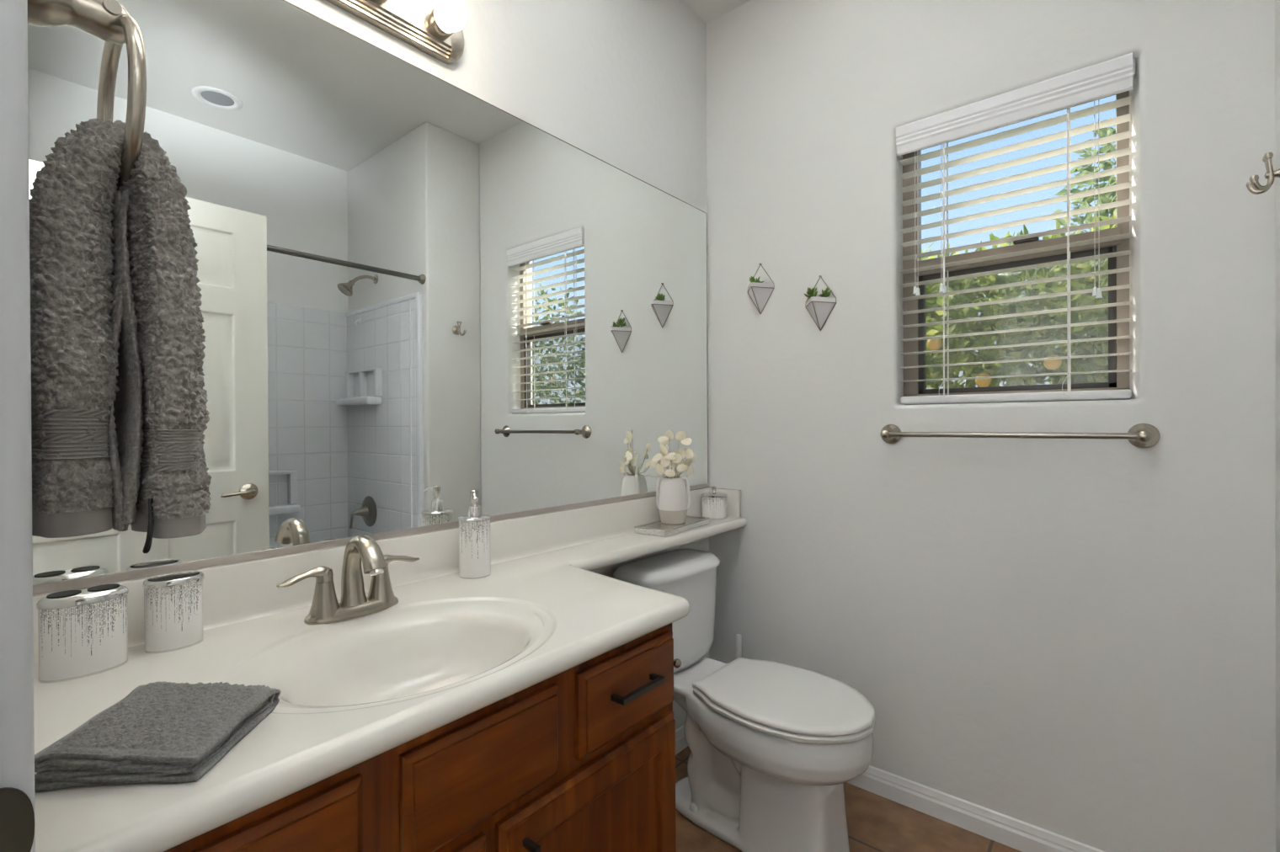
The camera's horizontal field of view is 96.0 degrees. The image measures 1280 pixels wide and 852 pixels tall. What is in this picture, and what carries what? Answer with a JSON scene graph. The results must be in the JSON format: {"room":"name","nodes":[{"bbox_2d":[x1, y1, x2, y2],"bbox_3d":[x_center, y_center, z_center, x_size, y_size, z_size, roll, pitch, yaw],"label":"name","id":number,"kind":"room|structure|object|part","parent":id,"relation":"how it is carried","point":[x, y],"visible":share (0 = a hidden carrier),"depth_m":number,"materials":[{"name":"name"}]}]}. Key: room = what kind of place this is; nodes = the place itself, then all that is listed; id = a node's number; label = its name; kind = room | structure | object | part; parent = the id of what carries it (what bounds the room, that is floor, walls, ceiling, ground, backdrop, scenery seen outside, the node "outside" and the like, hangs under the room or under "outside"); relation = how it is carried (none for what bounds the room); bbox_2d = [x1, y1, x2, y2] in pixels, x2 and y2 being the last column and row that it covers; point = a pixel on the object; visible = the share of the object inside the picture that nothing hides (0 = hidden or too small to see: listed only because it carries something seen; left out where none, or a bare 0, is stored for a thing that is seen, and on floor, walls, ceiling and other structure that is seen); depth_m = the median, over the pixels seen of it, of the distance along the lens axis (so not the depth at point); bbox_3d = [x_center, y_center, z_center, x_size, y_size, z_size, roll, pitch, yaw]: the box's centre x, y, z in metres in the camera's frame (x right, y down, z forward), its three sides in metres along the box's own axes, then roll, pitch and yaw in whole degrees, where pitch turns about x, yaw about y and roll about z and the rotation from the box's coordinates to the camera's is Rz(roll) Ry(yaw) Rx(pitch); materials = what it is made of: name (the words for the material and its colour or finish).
{"room":"bathroom","nodes":[
{"label":"bathroom","id":0,"kind":"room"},
{"bbox_2d":[285,0,709,730],"bbox_3d":[-0.382,-0.189,1.564,0.120,2.740,2.160,0,0,40],"label":"wall","id":1,"kind":"structure","parent":0,"point":[621,82],"depth_m":1.78,"materials":[{"name":"white paint"}]},
{"bbox_2d":[27,0,709,595],"bbox_3d":[-0.333,-0.288,1.522,0.008,1.061,1.859,0,0,40],"label":"wall mirror","id":2,"kind":"object","parent":1,"relation":"attached to","point":[418,295],"visible":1,"depth_m":1.25,"materials":[{"name":"silver mirror"}]},
{"bbox_2d":[32,486,711,669],"bbox_3d":[-0.321,0.295,1.518,0.028,0.103,1.875,0,0,40],"label":"backsplash","id":3,"kind":"structure","parent":1,"relation":"attached to","point":[242,591],"depth_m":1.26,"materials":[{"name":"white stone"}]},
{"bbox_2d":[325,0,467,63],"bbox_3d":[-0.584,-0.917,1.135,0.119,0.112,0.598,0,0,40],"label":"vanity light","id":4,"kind":"object","parent":1,"relation":"attached to","point":[436,31],"visible":1,"depth_m":1.28,"materials":[{"name":"silver metal"}]},
{"bbox_2d":[373,0,387,3],"bbox_3d":[-0.524,-0.917,1.181,0.085,0.063,0.063,0,0,40],"label":"socket","id":5,"kind":"object","parent":4,"relation":"attached to","point":[374,1],"depth_m":1.21,"materials":[{"name":"silver metal"}]},
{"bbox_2d":[426,0,467,39],"bbox_3d":[-0.429,-0.918,1.295,0.085,0.063,0.063,0,0,40],"label":"socket","id":6,"kind":"object","parent":4,"relation":"attached to","point":[444,20],"depth_m":1.28,"materials":[{"name":"silver metal"}]},
{"bbox_2d":[675,724,687,755],"bbox_3d":[-0.025,1.139,1.887,0.012,0.078,0.945,0,0,40],"label":"baseboard","id":7,"kind":"structure","parent":1,"relation":"attached to","point":[680,742],"depth_m":2.09,"materials":[{"name":"white paint"}]},
{"bbox_2d":[682,0,750,23],"bbox_3d":[0.591,-1.621,0.744,2.670,0.120,2.160,0,0,40],"label":"ceiling","id":8,"kind":"structure","parent":0,"point":[708,11],"depth_m":2.15,"materials":[{"name":"white paint"}]},
{"bbox_2d":[675,746,1021,851],"bbox_3d":[-0.020,1.244,0.378,3.150,0.120,3.540,0,0,40],"label":"floor","id":9,"kind":"structure","parent":0,"point":[876,823],"depth_m":1.67,"materials":[{"name":"tile"}]},
{"bbox_2d":[164,623,675,851],"bbox_3d":[-0.408,0.785,0.976,0.580,0.797,0.910,0,0,40],"label":"vanity cabinet","id":10,"kind":"object","parent":9,"relation":"on","point":[581,758],"visible":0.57,"depth_m":0.86,"materials":[{"name":"brown wood"}]},
{"bbox_3d":[-0.413,0.487,0.579,0.019,0.143,0.267,0,0,40],"label":"drawer","id":11,"kind":"part","parent":10,"relation":"part of","materials":[{"name":"brown wood"}]},
{"bbox_2d":[32,486,746,851],"bbox_3d":[-0.110,0.365,1.344,0.577,0.244,1.876,0,0,40],"label":"countertop","id":12,"kind":"structure","parent":10,"relation":"on","point":[355,690],"depth_m":0.96,"materials":[{"name":"white stone"}]},
{"bbox_2d":[36,583,128,683],"bbox_3d":[-0.795,0.293,0.826,0.064,0.116,0.096,0,0,40],"label":"toothbrush holder","id":13,"kind":"object","parent":12,"relation":"on","point":[83,632],"visible":1,"depth_m":0.80,"materials":[{"name":"white ceramic"}]},
{"bbox_2d":[34,681,281,792],"bbox_3d":[-0.519,0.330,0.637,0.157,0.048,0.167,0,0,-6],"label":"folded washcloth","id":14,"kind":"object","parent":12,"relation":"on","point":[162,732],"visible":1,"depth_m":0.59,"materials":[{"name":"grey fabric"}]},
{"bbox_2d":[142,570,204,653],"bbox_3d":[-0.743,0.295,0.921,0.064,0.110,0.078,0,0,40],"label":"tumbler","id":15,"kind":"object","parent":12,"relation":"on","point":[173,601],"visible":1,"depth_m":0.90,"materials":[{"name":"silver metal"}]},
{"bbox_2d":[276,534,419,624],"bbox_3d":[-0.507,0.275,1.055,0.131,0.150,0.258,0,0,40],"label":"faucet","id":16,"kind":"object","parent":12,"relation":"on","point":[325,608],"visible":1,"depth_m":1.05,"materials":[{"name":"silver metal"}]},
{"bbox_3d":[-0.589,0.265,1.014,0.028,0.027,0.092,0,0,40],"label":"lever","id":17,"kind":"part","parent":16,"relation":"part of","materials":[{"name":"silver metal"}]},
{"bbox_3d":[-0.535,0.340,1.078,0.057,0.020,0.167,0,0,40],"label":"plate","id":18,"kind":"part","parent":16,"relation":"part of","materials":[{"name":"silver metal"}]},
{"bbox_3d":[-0.505,0.270,1.053,0.125,0.141,0.050,0,0,40],"label":"spout","id":19,"kind":"part","parent":16,"relation":"part of","materials":[{"name":"silver metal"}]},
{"bbox_3d":[-0.482,0.264,1.142,0.028,0.027,0.092,0,0,40],"label":"lever","id":20,"kind":"part","parent":16,"relation":"part of","materials":[{"name":"silver metal"}]},
{"bbox_2d":[458,490,491,579],"bbox_3d":[-0.382,0.247,1.334,0.075,0.198,0.075,0,0,40],"label":"soap dispenser","id":21,"kind":"object","parent":12,"relation":"on","point":[474,528],"visible":1,"depth_m":1.31,"materials":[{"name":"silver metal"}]},
{"bbox_2d":[634,515,709,537],"bbox_3d":[0.112,0.330,1.919,0.122,0.022,0.286,0,0,35],"label":"tray","id":22,"kind":"object","parent":12,"relation":"on","point":[657,528],"visible":0.78,"depth_m":1.85,"materials":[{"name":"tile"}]},
{"bbox_2d":[655,476,690,524],"bbox_3d":[0.110,0.245,1.920,0.096,0.154,0.096,0,0,-35],"label":"vase","id":23,"kind":"object","parent":22,"relation":"on","point":[673,499],"visible":0.99,"depth_m":1.89,"materials":[{"name":"beige ceramic"}]},
{"bbox_3d":[0.067,0.221,1.921,0.030,0.106,0.016,0,0,2],"label":"handle","id":24,"kind":"part","parent":23,"relation":"part of","materials":[{"name":"white ceramic"}]},
{"bbox_2d":[648,429,695,478],"bbox_3d":[0.096,0.148,1.923,0.189,0.272,0.125,0,0,-11],"label":"bunch","id":25,"kind":"object","parent":23,"relation":"in","point":[674,458],"visible":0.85,"depth_m":1.90,"materials":[{"name":"beige plant"}]},
{"bbox_3d":[0.153,0.221,1.919,0.030,0.106,0.016,0,0,2],"label":"handle","id":26,"kind":"part","parent":23,"relation":"part of","materials":[{"name":"white ceramic"}]},
{"bbox_2d":[700,485,727,519],"bbox_3d":[0.277,0.281,2.147,0.099,0.116,0.099,0,0,40],"label":"canister","id":27,"kind":"object","parent":12,"relation":"on","point":[713,504],"visible":0.99,"depth_m":2.11,"materials":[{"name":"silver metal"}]},
{"bbox_3d":[0.276,0.242,2.147,0.099,0.038,0.099,0,0,40],"label":"lid","id":28,"kind":"part","parent":27,"relation":"part of","materials":[{"name":"silver metal"}]},
{"bbox_3d":[-0.356,0.824,0.647,0.019,0.491,0.439,0,0,40],"label":"door","id":29,"kind":"part","parent":10,"relation":"part of","materials":[{"name":"brown wood"}]},
{"bbox_3d":[-0.159,0.665,0.846,0.030,0.105,0.009,0,0,40],"label":"handle","id":30,"kind":"part","parent":10,"relation":"part of","materials":[{"name":"black metal"}]},
{"bbox_3d":[-0.066,0.821,0.996,0.019,0.491,0.425,0,0,40],"label":"door","id":31,"kind":"part","parent":10,"relation":"part of","materials":[{"name":"brown wood"}]},
{"bbox_3d":[-0.017,0.483,1.055,0.019,0.143,0.261,0,0,40],"label":"drawer","id":32,"kind":"part","parent":10,"relation":"part of","materials":[{"name":"brown wood"}]},
{"bbox_3d":[-0.002,0.471,1.035,0.030,0.009,0.116,0,0,40],"label":"handle","id":33,"kind":"part","parent":10,"relation":"part of","materials":[{"name":"black metal"}]},
{"bbox_2d":[673,658,681,668],"bbox_3d":[0.016,0.497,1.242,0.155,0.044,0.046,0,0,40],"label":"paper holder","id":34,"kind":"object","parent":10,"relation":"attached to","point":[677,663],"visible":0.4,"depth_m":1.20,"materials":[{"name":"silver metal"}]},
{"bbox_2d":[736,634,741,658],"bbox_3d":[0.353,0.959,2.055,0.094,0.433,0.094,0,0,40],"label":"toilet brush","id":35,"kind":"object","parent":9,"relation":"on","point":[738,637],"visible":0.19,"depth_m":2.05,"materials":[{"name":"white plastic"}]},
{"bbox_2d":[613,549,875,851],"bbox_3d":[0.307,0.805,1.698,0.748,0.744,0.401,0,0,42],"label":"toilet","id":36,"kind":"object","parent":9,"relation":"on","point":[774,747],"visible":0.91,"depth_m":1.57,"materials":[{"name":"white ceramic"}]},
{"bbox_3d":[0.102,0.452,1.876,0.203,0.036,0.398,0,0,42],"label":"tank lid","id":37,"kind":"part","parent":36,"relation":"part of","materials":[{"name":"white ceramic"}]},
{"bbox_3d":[0.101,0.622,1.879,0.192,0.304,0.382,0,0,42],"label":"tank","id":38,"kind":"part","parent":36,"relation":"part of","materials":[{"name":"white ceramic"}]},
{"bbox_3d":[0.313,0.975,1.693,0.720,0.404,0.360,0,0,42],"label":"bowl","id":39,"kind":"part","parent":36,"relation":"part of","materials":[{"name":"white ceramic"}]},
{"bbox_3d":[0.408,0.766,1.606,0.473,0.019,0.366,0,0,42],"label":"seat","id":40,"kind":"part","parent":36,"relation":"part of","materials":[{"name":"white plastic"}]},
{"bbox_3d":[0.409,0.747,1.605,0.466,0.020,0.361,0,0,42],"label":"seat lid","id":41,"kind":"part","parent":36,"relation":"part of","materials":[{"name":"white plastic"}]},
{"bbox_2d":[706,0,1275,851],"bbox_3d":[1.237,-0.197,1.532,2.410,2.740,0.140,0,0,40],"label":"wall","id":42,"kind":"structure","parent":0,"point":[1074,639],"depth_m":1.60,"materials":[{"name":"white paint"}]},
{"bbox_2d":[747,262,774,314],"bbox_3d":[0.418,-0.499,2.072,0.109,0.186,0.073,0,0,40],"label":"wall planter","id":43,"kind":"object","parent":42,"relation":"attached to","point":[760,294],"visible":1,"depth_m":2.07,"materials":[{"name":"white ceramic"}]},
{"bbox_2d":[749,276,763,282],"bbox_3d":[0.417,-0.524,2.078,0.047,0.033,0.048,0,0,-33],"label":"succulent","id":44,"kind":"object","parent":43,"relation":"in","point":[752,279],"visible":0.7,"depth_m":2.07,"materials":[{"name":"green plant"}]},
{"bbox_3d":[0.418,-0.460,2.073,0.104,0.100,0.068,0,0,40],"label":"pot","id":45,"kind":"part","parent":43,"relation":"part of","materials":[{"name":"white ceramic"}]},
{"bbox_2d":[805,275,836,330],"bbox_3d":[0.591,-0.416,1.929,0.109,0.188,0.073,0,0,40],"label":"wall planter","id":46,"kind":"object","parent":42,"relation":"attached to","point":[819,308],"visible":0.98,"depth_m":1.93,"materials":[{"name":"white ceramic"}]},
{"bbox_2d":[804,287,817,298],"bbox_3d":[0.579,-0.448,1.950,0.047,0.046,0.039,0,0,23],"label":"succulent","id":47,"kind":"object","parent":46,"relation":"in","point":[813,292],"visible":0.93,"depth_m":1.94,"materials":[{"name":"green plant"}]},
{"bbox_3d":[0.591,-0.377,1.930,0.104,0.101,0.068,0,0,40],"label":"pot","id":48,"kind":"part","parent":46,"relation":"part of","materials":[{"name":"white ceramic"}]},
{"bbox_2d":[818,287,831,297],"bbox_3d":[0.619,-0.443,1.927,0.042,0.037,0.040,0,0,11],"label":"succulent","id":49,"kind":"object","parent":46,"relation":"in","point":[827,293],"visible":0.99,"depth_m":1.92,"materials":[{"name":"green plant"}]},
{"bbox_2d":[846,765,1105,851],"bbox_3d":[0.845,1.135,1.770,1.500,0.078,0.012,0,0,40],"label":"baseboard","id":50,"kind":"structure","parent":42,"relation":"attached to","point":[1010,832],"depth_m":1.68,"materials":[{"name":"white paint"}]},
{"bbox_2d":[902,90,1129,405],"bbox_3d":[1.078,-0.500,1.687,0.575,0.866,0.072,0,0,40],"label":"window","id":51,"kind":"structure","parent":42,"relation":"in","point":[1117,381],"depth_m":1.65,"materials":[{"name":"beige metal"}]},
{"bbox_2d":[896,52,1135,404],"bbox_3d":[1.038,-0.500,1.641,0.566,0.862,0.076,0,0,40],"label":"window blind","id":52,"kind":"object","parent":51,"relation":"attached to","point":[1115,76],"visible":1,"depth_m":1.61,"materials":[{"name":"white plastic"}]},
{"bbox_3d":[0.846,-0.643,1.774,0.002,0.425,0.002,0,0,-20],"label":"pull cord","id":53,"kind":"part","parent":52,"relation":"part of","materials":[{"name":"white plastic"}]},
{"bbox_3d":[0.852,-0.640,1.768,0.002,0.431,0.002,0,0,10],"label":"pull cord","id":54,"kind":"part","parent":52,"relation":"part of","materials":[{"name":"white fabric"}]},
{"bbox_3d":[0.902,-0.641,1.727,0.002,0.430,0.002,0,0,40],"label":"pull cord","id":55,"kind":"part","parent":52,"relation":"part of","materials":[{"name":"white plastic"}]},
{"bbox_3d":[0.921,-0.478,1.750,0.016,0.817,0.059,0,0,40],"label":"ladder cord","id":56,"kind":"part","parent":52,"relation":"part of","materials":[{"name":"white fabric"}]},
{"bbox_3d":[0.909,-0.638,1.721,0.002,0.436,0.002,0,0,10],"label":"pull cord","id":57,"kind":"part","parent":52,"relation":"part of","materials":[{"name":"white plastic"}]},
{"bbox_3d":[1.045,-0.081,1.653,0.554,0.024,0.052,0,0,40],"label":"rail","id":58,"kind":"part","parent":52,"relation":"part of","materials":[{"name":"white plastic"}]},
{"bbox_3d":[1.151,-0.478,1.558,0.016,0.817,0.059,0,0,40],"label":"ladder cord","id":59,"kind":"part","parent":52,"relation":"part of","materials":[{"name":"white fabric"}]},
{"bbox_3d":[1.180,-0.609,1.496,0.002,0.495,0.002,0,0,-20],"label":"pull cord","id":60,"kind":"part","parent":52,"relation":"part of","materials":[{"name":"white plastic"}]},
{"bbox_3d":[1.186,-0.606,1.491,0.002,0.501,0.002,0,0,40],"label":"pull cord","id":61,"kind":"part","parent":52,"relation":"part of","materials":[{"name":"white fabric"}]},
{"bbox_3d":[1.083,-0.292,1.692,0.491,0.390,0.029,0,0,40],"label":"sash","id":62,"kind":"part","parent":51,"relation":"part of","materials":[{"name":"grey"}]},
{"bbox_3d":[1.079,-0.499,1.684,0.500,0.045,0.050,0,0,40],"label":"meeting rail","id":63,"kind":"part","parent":51,"relation":"part of","materials":[{"name":"beige metal"}]},
{"bbox_2d":[880,423,1160,447],"bbox_3d":[0.997,0.025,1.596,0.660,0.062,0.071,0,0,40],"label":"towel bar","id":64,"kind":"object","parent":42,"relation":"attached to","point":[1140,435],"visible":1,"depth_m":1.50,"materials":[{"name":"silver metal"}]},
{"bbox_3d":[0.767,0.025,1.787,0.062,0.062,0.071,0,0,40],"label":"bar post","id":65,"kind":"part","parent":64,"relation":"part of","materials":[{"name":"silver metal"}]},
{"bbox_3d":[1.227,0.025,1.405,0.062,0.062,0.071,0,0,40],"label":"bar post","id":66,"kind":"part","parent":64,"relation":"part of","materials":[{"name":"silver metal"}]},
{"bbox_2d":[1274,0,1279,851],"bbox_3d":[1.665,-0.197,0.874,0.910,2.740,0.325,0,0,40],"label":"wall","id":67,"kind":"structure","parent":0,"point":[1277,2],"depth_m":1.26,"materials":[{"name":"white paint"}]},
{"bbox_2d":[1245,152,1279,194],"bbox_3d":[1.293,-0.522,1.186,0.060,0.076,0.054,0,0,40],"label":"robe hook","id":68,"kind":"object","parent":67,"relation":"attached to","point":[1253,186],"visible":1,"depth_m":1.18,"materials":[{"name":"silver metal"}]},
{"bbox_3d":[-0.048,-0.184,-0.013,2.410,2.740,0.120,0,0,40],"label":"wall","id":69,"kind":"structure","parent":0,"visible":0},
{"bbox_2d":[0,0,35,851],"bbox_3d":[-0.476,0.132,0.346,0.063,2.110,0.152,0,0,40],"label":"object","id":70,"kind":"structure","parent":69,"relation":"attached to","point":[17,723],"depth_m":0.38,"materials":[{"name":"grey paint"}]},
{"bbox_3d":[-0.418,0.265,0.368,0.002,0.062,0.043,0,0,40],"label":"strike plate","id":71,"kind":"part","parent":70,"relation":"part of","materials":[{"name":"brown metal"}]},
{"bbox_2d":[27,0,146,191],"bbox_3d":[-0.485,-0.292,0.483,0.150,0.171,0.086,0,0,40],"label":"towel ring","id":72,"kind":"object","parent":69,"relation":"attached to","point":[109,21],"visible":0.77,"depth_m":0.47,"materials":[{"name":"silver metal"}]},
{"bbox_3d":[-0.470,-0.344,0.467,0.068,0.068,0.082,0,0,40],"label":"post","id":73,"kind":"part","parent":72,"relation":"part of","materials":[{"name":"silver metal"}]},
{"bbox_2d":[29,118,211,553],"bbox_3d":[-0.471,-0.078,0.516,0.182,0.366,0.134,0,0,40],"label":"hand towel","id":74,"kind":"object","parent":72,"relation":"hanging from","point":[120,413],"visible":0.9,"depth_m":0.48,"materials":[{"name":"grey fabric"}]},
{"label":"outside","id":75,"kind":"structure","parent":0,"visible":0},
{"bbox_3d":[8.939,1.302,9.550,28.000,0.100,21.900,0,0,40],"label":"ground","id":76,"kind":"structure","parent":75,"visible":0},
{"bbox_2d":[921,213,1116,389],"bbox_3d":[2.370,0.051,4.138,3.861,2.728,2.476,0,0,40],"label":"citrus tree","id":77,"kind":"object","parent":76,"relation":"on","point":[1090,364],"visible":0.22,"depth_m":3.30,"materials":[{"name":"green plant"}]},
{"bbox_2d":[1020,117,1116,360],"bbox_3d":[4.958,-0.940,4.522,3.386,4.674,1.750,0,0,30],"label":"leafy tree","id":78,"kind":"object","parent":76,"relation":"on","point":[1105,198],"visible":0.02,"depth_m":5.03,"materials":[{"name":"green plant"}]}
]}

